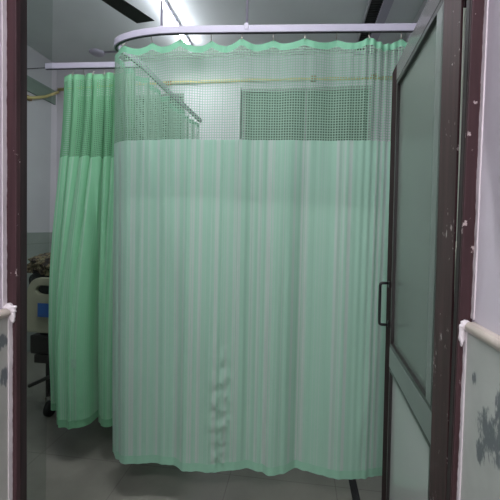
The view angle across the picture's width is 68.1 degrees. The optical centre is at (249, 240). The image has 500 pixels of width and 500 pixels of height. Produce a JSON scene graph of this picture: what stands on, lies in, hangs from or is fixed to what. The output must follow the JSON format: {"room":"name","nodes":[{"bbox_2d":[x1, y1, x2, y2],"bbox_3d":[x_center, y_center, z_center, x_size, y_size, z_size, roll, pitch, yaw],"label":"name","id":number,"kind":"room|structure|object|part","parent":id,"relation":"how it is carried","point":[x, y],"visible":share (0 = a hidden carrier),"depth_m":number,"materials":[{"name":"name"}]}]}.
{"room":"hospital corridor","nodes":[
{"label":"hospital corridor","id":0,"kind":"room"},
{"bbox_2d":[0,0,8,499],"bbox_3d":[-0.727,-0.014,-0.351,0.133,2.900,2.310,2,2,8],"label":"wall","id":1,"kind":"structure","parent":0,"point":[4,321],"depth_m":0.77,"materials":[{"name":"paint"}]},
{"bbox_2d":[2,0,6,305],"bbox_3d":[-0.504,-0.669,0.759,0.004,1.618,0.012,2,2,8],"label":"trim","id":2,"kind":"structure","parent":1,"relation":"attached to","point":[4,2],"depth_m":0.78,"materials":[{"name":"white paint"}]},
{"bbox_2d":[0,308,9,318],"bbox_3d":[-0.667,0.189,-0.359,0.018,0.018,2.298,2,2,8],"label":"trim","id":3,"kind":"structure","parent":1,"relation":"attached to","point":[4,313],"depth_m":0.77,"materials":[{"name":"plastic"}]},
{"bbox_2d":[2,303,16,322],"bbox_3d":[-0.515,0.154,0.790,0.037,0.042,0.019,2,2,8],"label":"trim","id":4,"kind":"structure","parent":1,"relation":"attached to","point":[9,306],"depth_m":0.78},
{"bbox_2d":[27,45,56,232],"bbox_3d":[-2.666,-0.397,2.829,0.100,3.360,3.490,2,2,8],"label":"wall","id":5,"kind":"structure","parent":0,"point":[41,114],"depth_m":4.25,"materials":[{"name":"paint"}]},
{"bbox_2d":[27,232,51,351],"bbox_3d":[-2.614,0.614,2.994,0.012,1.330,3.187,2,2,8],"label":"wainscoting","id":6,"kind":"structure","parent":5,"relation":"attached to","point":[38,243],"depth_m":4.20,"materials":[{"name":"grey paint"}]},
{"bbox_2d":[27,75,55,104],"bbox_3d":[-2.435,-1.696,3.841,0.018,0.165,1.260,2,2,8],"label":"window","id":7,"kind":"structure","parent":5,"relation":"in","point":[35,87],"depth_m":4.18,"materials":[{"name":"grey glass"}]},
{"bbox_3d":[-2.431,-1.696,3.841,0.006,0.095,1.182,2,2,8],"label":"pane","id":8,"kind":"part","parent":7,"relation":"part of","materials":[{"name":"grey glass"}]},
{"bbox_2d":[27,91,58,100],"bbox_3d":[-2.435,-1.642,3.756,0.054,0.285,1.488,2,2,8],"label":"conduit","id":9,"kind":"object","parent":5,"relation":"attached to","point":[29,98],"visible":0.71,"depth_m":4.18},
{"bbox_2d":[27,351,381,499],"bbox_3d":[-0.680,1.381,2.742,4.150,0.100,3.440,2,2,8],"label":"floor","id":10,"kind":"structure","parent":0,"point":[81,463],"depth_m":2.12,"materials":[{"name":"grey tile"}]},
{"bbox_2d":[27,277,54,416],"bbox_3d":[-1.064,0.723,3.419,0.946,1.150,1.800,2,2,8],"label":"hospital bed","id":11,"kind":"object","parent":10,"relation":"on","point":[37,302],"visible":0.12,"depth_m":2.61,"materials":[{"name":"beige plastic"}]},
{"bbox_3d":[-1.139,0.466,2.570,0.880,0.390,0.035,2,2,8],"label":"footboard","id":12,"kind":"part","parent":11,"relation":"part of","materials":[{"name":"beige plastic"}]},
{"bbox_2d":[29,273,48,293],"bbox_3d":[-1.355,0.394,2.902,0.693,0.368,0.388,2,2,8],"label":"bedding","id":13,"kind":"object","parent":11,"relation":"on","point":[42,289],"visible":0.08,"depth_m":2.75,"materials":[{"name":"fabric"}]},
{"bbox_2d":[27,252,50,275],"bbox_3d":[-1.365,0.151,2.896,0.798,0.207,0.499,2,2,8],"label":"blanket","id":14,"kind":"object","parent":13,"relation":"on","point":[40,264],"visible":0.24,"depth_m":2.74,"materials":[{"name":"brown fabric"}]},
{"bbox_3d":[-1.032,0.829,3.428,0.800,0.060,1.700,2,2,8],"label":"bed frame","id":15,"kind":"part","parent":11,"relation":"part of","materials":[{"name":"black metal"}]},
{"bbox_3d":[-1.494,1.008,2.740,0.034,0.290,0.036,2,2,8],"label":"leg","id":16,"kind":"part","parent":11,"relation":"part of","materials":[{"name":"black metal"}]},
{"bbox_2d":[348,479,359,499],"bbox_3d":[0.601,1.376,2.219,0.042,0.002,2.730,2,2,8],"label":"trim","id":17,"kind":"structure","parent":10,"relation":"on","point":[353,484],"depth_m":2.05,"materials":[{"name":"black stone"}]},
{"bbox_2d":[184,87,241,139],"bbox_3d":[-0.448,-0.213,4.244,0.645,2.990,0.100,2,2,8],"label":"wall pillar","id":18,"kind":"structure","parent":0,"point":[192,96],"depth_m":4.15,"materials":[{"name":"paint"}]},
{"bbox_2d":[27,0,423,62],"bbox_3d":[-0.615,-2.074,2.547,4.150,0.100,3.590,2,2,8],"label":"ceiling","id":19,"kind":"structure","parent":0,"point":[61,31],"depth_m":3.47,"materials":[{"name":"paint"}]},
{"bbox_2d":[89,48,151,56],"bbox_3d":[-1.378,-2.079,4.089,0.835,0.036,0.170,2,2,8],"label":"ceiling fan","id":20,"kind":"object","parent":19,"relation":"attached to","point":[95,52],"visible":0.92,"depth_m":4.10,"materials":[{"name":"white metal"}]},
{"bbox_2d":[102,0,153,22],"bbox_3d":[-1.249,-1.814,2.311,1.100,0.430,1.173,2,2,8],"label":"ceiling vent","id":21,"kind":"object","parent":19,"relation":"hanging from","point":[121,6],"visible":1,"depth_m":2.70,"materials":[{"name":"black metal"}]},
{"bbox_2d":[158,0,181,25],"bbox_3d":[-0.714,-1.986,3.253,0.040,0.116,0.575,2,2,8],"label":"tube light","id":22,"kind":"object","parent":19,"relation":"attached to","point":[170,13],"depth_m":3.26,"materials":[{"name":"white glass"}]},
{"bbox_2d":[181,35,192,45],"bbox_3d":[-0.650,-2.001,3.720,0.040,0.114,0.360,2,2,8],"label":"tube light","id":23,"kind":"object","parent":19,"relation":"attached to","point":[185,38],"depth_m":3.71,"materials":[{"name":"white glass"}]},
{"bbox_2d":[114,0,416,121],"bbox_3d":[0.342,-1.507,2.459,1.972,0.984,1.542,2,2,8],"label":"rail","id":24,"kind":"object","parent":19,"relation":"hanging from","point":[162,30],"visible":0.6,"depth_m":1.78,"materials":[{"name":"white metal"}]},
{"bbox_2d":[45,62,137,69],"bbox_3d":[-0.957,-1.059,2.246,0.598,0.036,0.024,1,2,5],"label":"rail","id":25,"kind":"object","parent":24,"relation":"attached to","point":[74,65],"visible":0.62,"depth_m":2.24,"materials":[{"name":"white metal"}]},
{"bbox_2d":[48,68,134,429],"bbox_3d":[-0.987,0.029,2.232,0.551,2.144,0.222,1,2,-2],"label":"curtain","id":26,"kind":"object","parent":25,"relation":"hanging from","point":[81,259],"visible":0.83,"depth_m":2.22,"materials":[{"name":"fabric"}]},
{"bbox_3d":[-0.993,0.269,2.240,0.550,1.572,0.222,1,2,-2],"label":"cloth panel","id":27,"kind":"part","parent":26,"relation":"part of","materials":[{"name":"green fabric"}]},
{"bbox_3d":[-0.428,-1.520,1.815,0.011,0.941,0.012,2,2,8],"label":"hanger rod","id":28,"kind":"part","parent":24,"relation":"part of","materials":[{"name":"white metal"}]},
{"bbox_3d":[-0.005,-1.509,1.772,0.011,0.941,0.012,2,2,8],"label":"hanger rod","id":29,"kind":"part","parent":24,"relation":"part of","materials":[{"name":"white metal"}]},
{"bbox_2d":[112,32,406,479],"bbox_3d":[0.239,0.070,2.476,1.857,2.178,1.436,2,2,8],"label":"curtain","id":30,"kind":"object","parent":24,"relation":"hanging from","point":[247,333],"visible":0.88,"depth_m":1.84,"materials":[{"name":"fabric"}]},
{"bbox_2d":[354,45,374,54],"bbox_3d":[1.172,-1.993,3.806,0.193,0.072,0.193,2,2,8],"label":"ceiling vent","id":31,"kind":"object","parent":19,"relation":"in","point":[366,45],"depth_m":3.86,"materials":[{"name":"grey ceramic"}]},
{"bbox_2d":[356,33,379,42],"bbox_3d":[1.136,-1.985,3.557,0.201,0.072,0.170,2,2,8],"label":"ceiling vent","id":32,"kind":"object","parent":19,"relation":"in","point":[361,36],"depth_m":3.57,"materials":[{"name":"black metal"}]},
{"bbox_2d":[362,0,393,23],"bbox_3d":[1.080,-1.972,3.145,0.201,0.072,0.356,2,2,8],"label":"ceiling vent","id":33,"kind":"object","parent":19,"relation":"in","point":[376,11],"depth_m":3.16,"materials":[{"name":"black metal"}]},
{"bbox_2d":[56,51,395,190],"bbox_3d":[-0.418,-0.401,4.335,4.150,3.360,0.100,2,2,8],"label":"wall","id":34,"kind":"structure","parent":0,"point":[61,74],"depth_m":4.16,"materials":[{"name":"paint"}]},
{"bbox_2d":[73,94,183,157],"bbox_3d":[-1.449,-0.951,4.387,1.405,1.510,0.040,2,2,8],"label":"window","id":35,"kind":"structure","parent":34,"relation":"in","point":[153,94],"depth_m":4.38,"materials":[{"name":"glass"}]},
{"bbox_3d":[-1.778,-0.960,4.439,0.660,1.440,0.006,2,2,8],"label":"pane","id":36,"kind":"part","parent":35,"relation":"part of","materials":[{"name":"green glass"}]},
{"bbox_3d":[-1.117,-0.942,4.349,0.660,1.440,0.006,2,2,8],"label":"pane","id":37,"kind":"part","parent":35,"relation":"part of","materials":[{"name":"green glass"}]},
{"bbox_2d":[58,73,391,90],"bbox_3d":[-0.380,-1.794,4.213,3.906,0.078,0.044,2,2,8],"label":"conduit","id":38,"kind":"object","parent":34,"relation":"attached to","point":[302,79],"visible":0.31,"depth_m":4.13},
{"bbox_2d":[242,86,372,140],"bbox_3d":[0.602,-0.911,4.110,1.415,1.540,0.040,2,2,8],"label":"window","id":39,"kind":"structure","parent":34,"relation":"in","point":[274,89],"depth_m":4.09,"materials":[{"name":"glass"}]},
{"bbox_3d":[0.270,-0.920,4.162,0.664,1.470,0.006,2,2,8],"label":"pane","id":40,"kind":"part","parent":39,"relation":"part of","materials":[{"name":"green glass"}]},
{"bbox_3d":[0.936,-0.902,4.072,0.664,1.470,0.006,2,2,8],"label":"pane","id":41,"kind":"part","parent":39,"relation":"part of","materials":[{"name":"green glass"}]},
{"bbox_2d":[396,0,427,64],"bbox_3d":[1.346,-0.291,2.286,0.100,3.360,3.490,2,2,8],"label":"wall","id":42,"kind":"structure","parent":0,"point":[406,38],"depth_m":3.31,"materials":[{"name":"paint"}]},
{"bbox_2d":[460,0,499,499],"bbox_3d":[0.302,0.014,-0.490,0.130,2.900,2.310,2,2,8],"label":"wall","id":43,"kind":"structure","parent":0,"point":[487,304],"depth_m":0.61,"materials":[{"name":"paint"}]},
{"bbox_2d":[458,320,469,346],"bbox_3d":[0.388,0.168,0.668,0.018,0.050,0.020,-1,3,-44],"label":"trim","id":44,"kind":"structure","parent":43,"relation":"attached to","point":[461,337],"depth_m":0.66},
{"bbox_2d":[471,0,488,319],"bbox_3d":[0.416,-0.656,0.634,0.004,1.595,0.012,2,2,8],"label":"trim","id":45,"kind":"structure","parent":43,"relation":"attached to","point":[484,46],"depth_m":0.65,"materials":[{"name":"white paint"}]},
{"bbox_2d":[465,322,499,351],"bbox_3d":[0.235,0.191,-0.481,0.016,0.019,2.298,2,2,8],"label":"trim","id":46,"kind":"structure","parent":43,"relation":"attached to","point":[492,339],"depth_m":0.60,"materials":[{"name":"plastic"}]},
{"bbox_3d":[-0.034,-1.348,0.754,1.060,1.200,0.150,2,2,8],"label":"wall","id":47,"kind":"structure","parent":0,"visible":0},
{"bbox_2d":[8,317,12,499],"bbox_3d":[-0.522,0.771,0.808,0.004,1.220,0.012,2,2,8],"label":"trim","id":48,"kind":"structure","parent":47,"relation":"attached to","point":[10,331],"depth_m":0.79,"materials":[{"name":"white paint"}]},
{"bbox_2d":[6,0,484,499],"bbox_3d":[-0.079,0.330,0.814,1.082,2.160,0.150,2,2,8],"label":"door frame","id":49,"kind":"structure","parent":47,"relation":"attached to","point":[16,100],"depth_m":0.77,"materials":[{"name":"paint"}]},
{"bbox_2d":[378,0,466,499],"bbox_3d":[0.483,0.373,1.142,0.076,2.053,0.735,1,2,10],"label":"door","id":50,"kind":"structure","parent":47,"relation":"in","point":[427,78],"depth_m":1.03,"materials":[{"name":"paint"}]},
{"bbox_3d":[0.520,0.248,1.444,0.038,0.174,0.011,1,2,10],"label":"handle","id":51,"kind":"part","parent":50,"relation":"part of","materials":[{"name":"black plastic"}]},
{"bbox_3d":[0.501,0.888,1.177,0.012,0.785,0.528,1,2,10],"label":"panel","id":52,"kind":"part","parent":50,"relation":"part of","materials":[{"name":"glass"}]},
{"bbox_3d":[0.506,0.456,1.162,0.034,0.080,0.528,1,2,10],"label":"rail","id":53,"kind":"part","parent":50,"relation":"part of","materials":[{"name":"metal"}]},
{"bbox_3d":[0.514,-0.086,1.144,0.012,1.005,0.528,1,2,10],"label":"panel","id":54,"kind":"part","parent":50,"relation":"part of","materials":[{"name":"glass"}]},
{"bbox_3d":[0.521,-0.621,1.126,0.034,0.065,0.528,1,2,10],"label":"rail","id":55,"kind":"part","parent":50,"relation":"part of","materials":[{"name":"metal"}]},
{"bbox_2d":[456,331,467,499],"bbox_3d":[0.373,0.784,0.686,0.003,1.242,0.012,2,2,8],"label":"trim","id":56,"kind":"structure","parent":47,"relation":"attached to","point":[459,471],"depth_m":0.67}
]}

